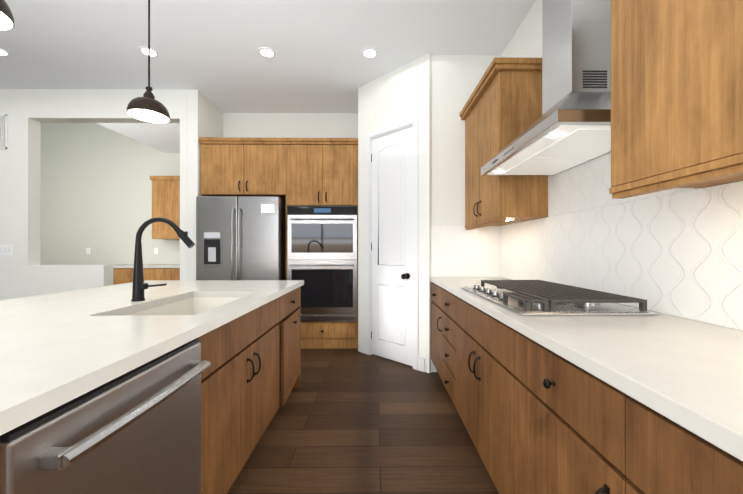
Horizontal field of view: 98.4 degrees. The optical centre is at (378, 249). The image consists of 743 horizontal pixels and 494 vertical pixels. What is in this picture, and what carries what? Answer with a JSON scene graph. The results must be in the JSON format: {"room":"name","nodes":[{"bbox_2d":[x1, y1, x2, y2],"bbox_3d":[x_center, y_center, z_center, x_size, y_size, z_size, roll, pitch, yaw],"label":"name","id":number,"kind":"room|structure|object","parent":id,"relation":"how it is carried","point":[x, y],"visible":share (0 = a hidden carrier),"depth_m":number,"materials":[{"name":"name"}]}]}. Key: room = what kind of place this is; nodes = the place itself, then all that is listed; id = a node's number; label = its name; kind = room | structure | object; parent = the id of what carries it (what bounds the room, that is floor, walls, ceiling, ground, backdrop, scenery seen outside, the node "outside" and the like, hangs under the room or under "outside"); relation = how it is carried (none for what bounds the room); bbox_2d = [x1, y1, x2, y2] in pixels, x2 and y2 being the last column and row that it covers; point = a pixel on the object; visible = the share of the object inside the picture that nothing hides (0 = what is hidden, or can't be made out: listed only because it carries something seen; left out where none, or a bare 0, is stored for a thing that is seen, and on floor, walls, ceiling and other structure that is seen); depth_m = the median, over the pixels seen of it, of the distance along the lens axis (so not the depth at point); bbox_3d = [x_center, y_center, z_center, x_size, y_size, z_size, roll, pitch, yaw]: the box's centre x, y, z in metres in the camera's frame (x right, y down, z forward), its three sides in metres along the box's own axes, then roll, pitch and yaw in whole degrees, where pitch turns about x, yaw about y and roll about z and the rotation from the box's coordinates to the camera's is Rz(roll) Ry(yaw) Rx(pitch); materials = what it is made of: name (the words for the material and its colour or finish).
{"room":"kitchen","nodes":[
{"label":"kitchen","id":0,"kind":"room"},
{"bbox_2d":[0,89,187,299],"bbox_3d":[-4.632,-0.344,3.824,4.759,3.070,0.140,0,0,-1],"label":"wall","id":1,"kind":"structure","parent":0,"point":[24,272],"depth_m":3.76,"materials":[{"name":"white paint"}]},
{"bbox_2d":[0,114,7,148],"bbox_3d":[-4.606,-1.374,3.748,0.530,0.410,0.012,0,0,-1],"label":"air vent","id":2,"kind":"object","parent":1,"relation":"in","point":[3,131],"visible":1,"depth_m":3.75,"materials":[{"name":"white"}]},
{"bbox_2d":[0,245,12,254],"bbox_3d":[-4.368,0.011,3.752,0.165,0.120,0.008,0,0,-1],"label":"switch plate","id":3,"kind":"object","parent":1,"relation":"attached to","point":[6,249],"visible":1,"depth_m":3.75,"materials":[{"name":"white plastic"}]},
{"bbox_2d":[40,123,179,264],"bbox_3d":[-4.653,-1.083,6.015,4.760,4.550,0.120,0,0,-1],"label":"wall","id":4,"kind":"structure","parent":0,"point":[96,190],"depth_m":5.93,"materials":[{"name":"grey paint"}]},
{"bbox_2d":[150,176,179,239],"bbox_3d":[-3.447,-0.728,5.787,1.047,1.100,0.353,0,0,-1],"label":"upper cabinet","id":5,"kind":"object","parent":4,"relation":"attached to","point":[165,196],"visible":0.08,"depth_m":5.59,"materials":[{"name":"brown wood"}]},
{"bbox_2d":[94,123,179,152],"bbox_3d":[-4.703,-2.464,4.924,4.639,1.350,2.058,0,0,-1],"label":"ceiling","id":6,"kind":"structure","parent":0,"point":[163,137],"depth_m":4.97,"materials":[{"name":"white paint"}]},
{"bbox_2d":[187,90,222,279],"bbox_3d":[-2.194,-0.344,4.097,0.120,3.070,0.639,0,0,-1],"label":"wall","id":7,"kind":"structure","parent":0,"point":[205,116],"depth_m":3.78,"materials":[{"name":"white paint"}]},
{"bbox_2d":[0,0,535,112],"bbox_3d":[-2.835,-1.931,0.602,8.690,0.100,7.860,0,0,-1],"label":"ceiling","id":8,"kind":"structure","parent":0,"point":[318,62],"depth_m":2.93,"materials":[{"name":"white paint"}]},
{"bbox_2d":[0,48,9,55],"bbox_3d":[-3.604,-1.876,3.034,0.156,0.008,0.156,0,0,-1],"label":"recessed light","id":9,"kind":"object","parent":8,"relation":"in","point":[3,52],"visible":1,"depth_m":3.06,"materials":[{"name":"white"}]},
{"bbox_2d":[0,0,14,29],"bbox_3d":[-1.455,-1.363,1.130,0.228,1.033,0.228,0,0,-1],"label":"pendant lamp","id":10,"kind":"object","parent":8,"relation":"hanging from","point":[7,20],"visible":1,"depth_m":1.22,"materials":[{"name":"brown metal"}]},
{"bbox_2d":[126,0,169,122],"bbox_3d":[-1.464,-1.363,2.045,0.228,1.033,0.228,0,0,-1],"label":"pendant lamp","id":11,"kind":"object","parent":8,"relation":"hanging from","point":[147,107],"visible":1,"depth_m":2.04,"materials":[{"name":"brown metal"}]},
{"bbox_2d":[139,46,158,56],"bbox_3d":[-2.184,-1.875,3.048,0.156,0.008,0.156,0,0,-1],"label":"recessed light","id":12,"kind":"object","parent":8,"relation":"in","point":[144,50],"visible":0.88,"depth_m":3.04,"materials":[{"name":"white"}]},
{"bbox_2d":[258,47,275,57],"bbox_3d":[-1.064,-1.875,3.059,0.156,0.008,0.156,0,0,-1],"label":"recessed light","id":13,"kind":"object","parent":8,"relation":"in","point":[266,52],"visible":1,"depth_m":3.05,"materials":[{"name":"white"}]},
{"bbox_2d":[362,48,377,57],"bbox_3d":[-0.084,-1.875,3.069,0.156,0.008,0.156,0,0,-1],"label":"recessed light","id":14,"kind":"object","parent":8,"relation":"in","point":[369,52],"visible":1,"depth_m":3.05,"materials":[{"name":"white"}]},
{"bbox_2d":[223,113,357,137],"bbox_3d":[-0.543,-0.344,4.494,3.429,3.070,0.120,0,0,-1],"label":"wall","id":15,"kind":"structure","parent":0,"point":[290,125],"depth_m":4.43,"materials":[{"name":"white paint"}]},
{"bbox_2d":[199,141,285,200],"bbox_3d":[-1.608,-0.964,4.116,1.024,0.630,0.606,0,0,-1],"label":"upper cabinet","id":16,"kind":"object","parent":15,"relation":"attached to","point":[227,168],"depth_m":3.81,"materials":[{"name":"brown wood"}]},
{"bbox_2d":[286,141,357,208],"bbox_3d":[-0.670,-0.900,4.125,0.845,0.758,0.606,0,0,-1],"label":"upper cabinet","id":17,"kind":"object","parent":15,"relation":"attached to","point":[307,171],"depth_m":3.82,"materials":[{"name":"brown wood"}]},
{"bbox_2d":[227,349,498,493],"bbox_3d":[-2.846,1.240,1.770,8.690,0.100,10.200,0,0,-1],"label":"floor","id":18,"kind":"structure","parent":0,"point":[349,421],"depth_m":2.01,"materials":[{"name":"brown wood"}]},
{"bbox_2d":[113,264,179,284],"bbox_3d":[-3.574,0.734,5.643,2.350,0.915,0.638,0,0,-1],"label":"base cabinet","id":19,"kind":"object","parent":18,"relation":"on","point":[122,273],"visible":0.21,"depth_m":5.32,"materials":[{"name":"brown wood"}]},
{"bbox_2d":[0,284,303,493],"bbox_3d":[-0.958,0.749,1.099,0.694,0.880,3.320,0,0,-1],"label":"kitchen island","id":20,"kind":"object","parent":18,"relation":"on","point":[254,357],"depth_m":1.53,"materials":[{"name":"brown wood"}]},
{"bbox_2d":[0,339,210,493],"bbox_3d":[-0.890,0.751,0.835,0.664,0.867,0.596,0,0,-1],"label":"dishwasher","id":21,"kind":"object","parent":20,"relation":"in","point":[137,430],"visible":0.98,"depth_m":0.78,"materials":[{"name":"grey metal"}]},
{"bbox_2d":[0,280,303,427],"bbox_3d":[-1.306,0.289,1.028,1.355,0.039,3.484,0,0,-1],"label":"island countertop","id":22,"kind":"structure","parent":20,"relation":"on","point":[53,346],"depth_m":1.10,"materials":[{"name":"white stone"}]},
{"bbox_2d":[131,217,194,300],"bbox_3d":[-1.122,0.051,1.673,0.321,0.435,0.060,0,0,-1],"label":"faucet","id":23,"kind":"object","parent":22,"relation":"on","point":[139,285],"visible":1,"depth_m":1.66,"materials":[{"name":"black metal"}]},
{"bbox_2d":[196,196,285,279],"bbox_3d":[-1.606,0.290,3.967,0.937,1.778,0.791,0,0,-1],"label":"refrigerator","id":24,"kind":"object","parent":18,"relation":"on","point":[241,238],"visible":0.46,"depth_m":3.64,"materials":[{"name":"grey metal"}]},
{"bbox_2d":[301,322,357,348],"bbox_3d":[-0.670,1.033,4.124,0.808,0.316,0.606,0,0,-1],"label":"base cabinet","id":25,"kind":"object","parent":18,"relation":"on","point":[314,335],"depth_m":3.83,"materials":[{"name":"brown wood"}]},
{"bbox_2d":[287,206,357,321],"bbox_3d":[-0.670,0.179,4.068,0.836,1.386,0.648,0,0,-1],"label":"wall oven","id":26,"kind":"object","parent":25,"relation":"in","point":[322,252],"visible":0.85,"depth_m":3.80,"materials":[{"name":"grey metal"}]},
{"bbox_2d":[431,281,441,379],"bbox_3d":[0.847,0.750,2.830,0.677,0.880,0.546,0,0,-1],"label":"base cabinet","id":27,"kind":"object","parent":18,"relation":"on","point":[436,290],"depth_m":2.81,"materials":[{"name":"brown wood"}]},
{"bbox_2d":[442,289,453,403],"bbox_3d":[0.851,0.750,2.347,0.677,0.880,0.420,0,0,-1],"label":"base cabinet","id":28,"kind":"object","parent":18,"relation":"on","point":[447,297],"depth_m":2.35,"materials":[{"name":"brown wood"}]},
{"bbox_2d":[454,293,509,493],"bbox_3d":[0.858,0.749,1.687,0.677,0.880,0.900,0,0,-1],"label":"base cabinet","id":29,"kind":"object","parent":18,"relation":"on","point":[481,339],"depth_m":1.56,"materials":[{"name":"brown wood"}]},
{"bbox_2d":[510,325,613,493],"bbox_3d":[0.865,0.749,0.964,0.677,0.880,0.545,0,0,-1],"label":"base cabinet","id":30,"kind":"object","parent":18,"relation":"on","point":[598,404],"depth_m":0.95,"materials":[{"name":"brown wood"}]},
{"bbox_2d":[430,277,742,452],"bbox_3d":[0.856,0.289,1.566,0.684,0.039,3.078,0,0,-1],"label":"countertop","id":31,"kind":"structure","parent":30,"relation":"on","point":[690,369],"depth_m":0.83,"materials":[{"name":"white stone"}]},
{"bbox_2d":[462,280,657,315],"bbox_3d":[0.849,0.238,1.744,0.550,0.060,0.915,0,0,-1],"label":"cooktop","id":32,"kind":"object","parent":31,"relation":"in","point":[533,298],"visible":1,"depth_m":1.43,"materials":[{"name":"silver metal"}]},
{"bbox_2d":[614,385,742,493],"bbox_3d":[0.871,0.749,0.364,0.677,0.880,0.655,0,0,-1],"label":"base cabinet","id":33,"kind":"object","parent":18,"relation":"on","point":[655,452],"depth_m":0.60,"materials":[{"name":"brown wood"}]},
{"bbox_2d":[358,53,431,372],"bbox_3d":[0.166,-0.345,3.449,0.988,3.070,0.120,0,0,43],"label":"wall","id":34,"kind":"structure","parent":0,"point":[402,93],"depth_m":3.20,"materials":[{"name":"white paint"}]},
{"bbox_2d":[365,116,417,369],"bbox_3d":[0.161,-0.061,3.442,0.734,2.502,0.135,0,0,43],"label":"door frame","id":35,"kind":"structure","parent":34,"relation":"attached to","point":[413,121],"depth_m":3.53,"materials":[{"name":"white wood"}]},
{"bbox_2d":[371,126,412,365],"bbox_3d":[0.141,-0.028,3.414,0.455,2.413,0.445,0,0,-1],"label":"pantry door","id":36,"kind":"structure","parent":34,"relation":"in","point":[392,246],"depth_m":3.39,"materials":[{"name":"white wood"}]},
{"bbox_2d":[360,341,432,371],"bbox_3d":[-3.239,1.123,3.409,7.516,0.135,0.713,0,0,-1],"label":"baseboard","id":37,"kind":"structure","parent":34,"relation":"attached to","point":[422,364],"depth_m":3.12,"materials":[{"name":"white wood"}]},
{"bbox_2d":[432,55,499,371],"bbox_3d":[0.818,-0.345,3.167,0.732,3.070,0.120,0,0,-1],"label":"wall","id":38,"kind":"structure","parent":0,"point":[456,79],"depth_m":3.11,"materials":[{"name":"white paint"}]},
{"bbox_2d":[431,226,499,276],"bbox_3d":[0.843,0.023,3.101,0.662,0.492,0.010,0,0,-1],"label":"backsplash","id":39,"kind":"structure","parent":38,"relation":"attached to","point":[459,251],"depth_m":3.10,"materials":[{"name":"tile"}]},
{"bbox_2d":[500,0,733,223],"bbox_3d":[1.269,-0.346,0.741,0.120,3.070,7.660,0,0,-1],"label":"wall","id":40,"kind":"structure","parent":0,"point":[525,41],"depth_m":2.53,"materials":[{"name":"white paint"}]},
{"bbox_2d":[459,57,547,229],"bbox_3d":[0.989,-0.752,2.672,0.398,1.135,0.937,0,0,-1],"label":"upper cabinet","id":41,"kind":"object","parent":40,"relation":"attached to","point":[501,109],"visible":0.94,"depth_m":2.25,"materials":[{"name":"brown wood"}]},
{"bbox_2d":[481,0,610,175],"bbox_3d":[0.948,-1.185,1.721,0.499,1.386,0.915,0,0,-1],"label":"range hood","id":42,"kind":"object","parent":40,"relation":"attached to","point":[570,127],"visible":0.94,"depth_m":1.58,"materials":[{"name":"silver metal"}]},
{"bbox_2d":[500,152,742,330],"bbox_3d":[1.195,-0.115,1.564,0.010,0.767,3.068,0,0,-1],"label":"backsplash","id":43,"kind":"structure","parent":40,"relation":"attached to","point":[678,252],"depth_m":1.46,"materials":[{"name":"tile"}]},
{"bbox_2d":[609,0,742,198],"bbox_3d":[1.009,-0.754,0.649,0.398,1.135,1.160,0,0,-1],"label":"upper cabinet","id":44,"kind":"object","parent":40,"relation":"attached to","point":[676,93],"visible":1,"depth_m":0.93,"materials":[{"name":"brown wood"}]}
]}

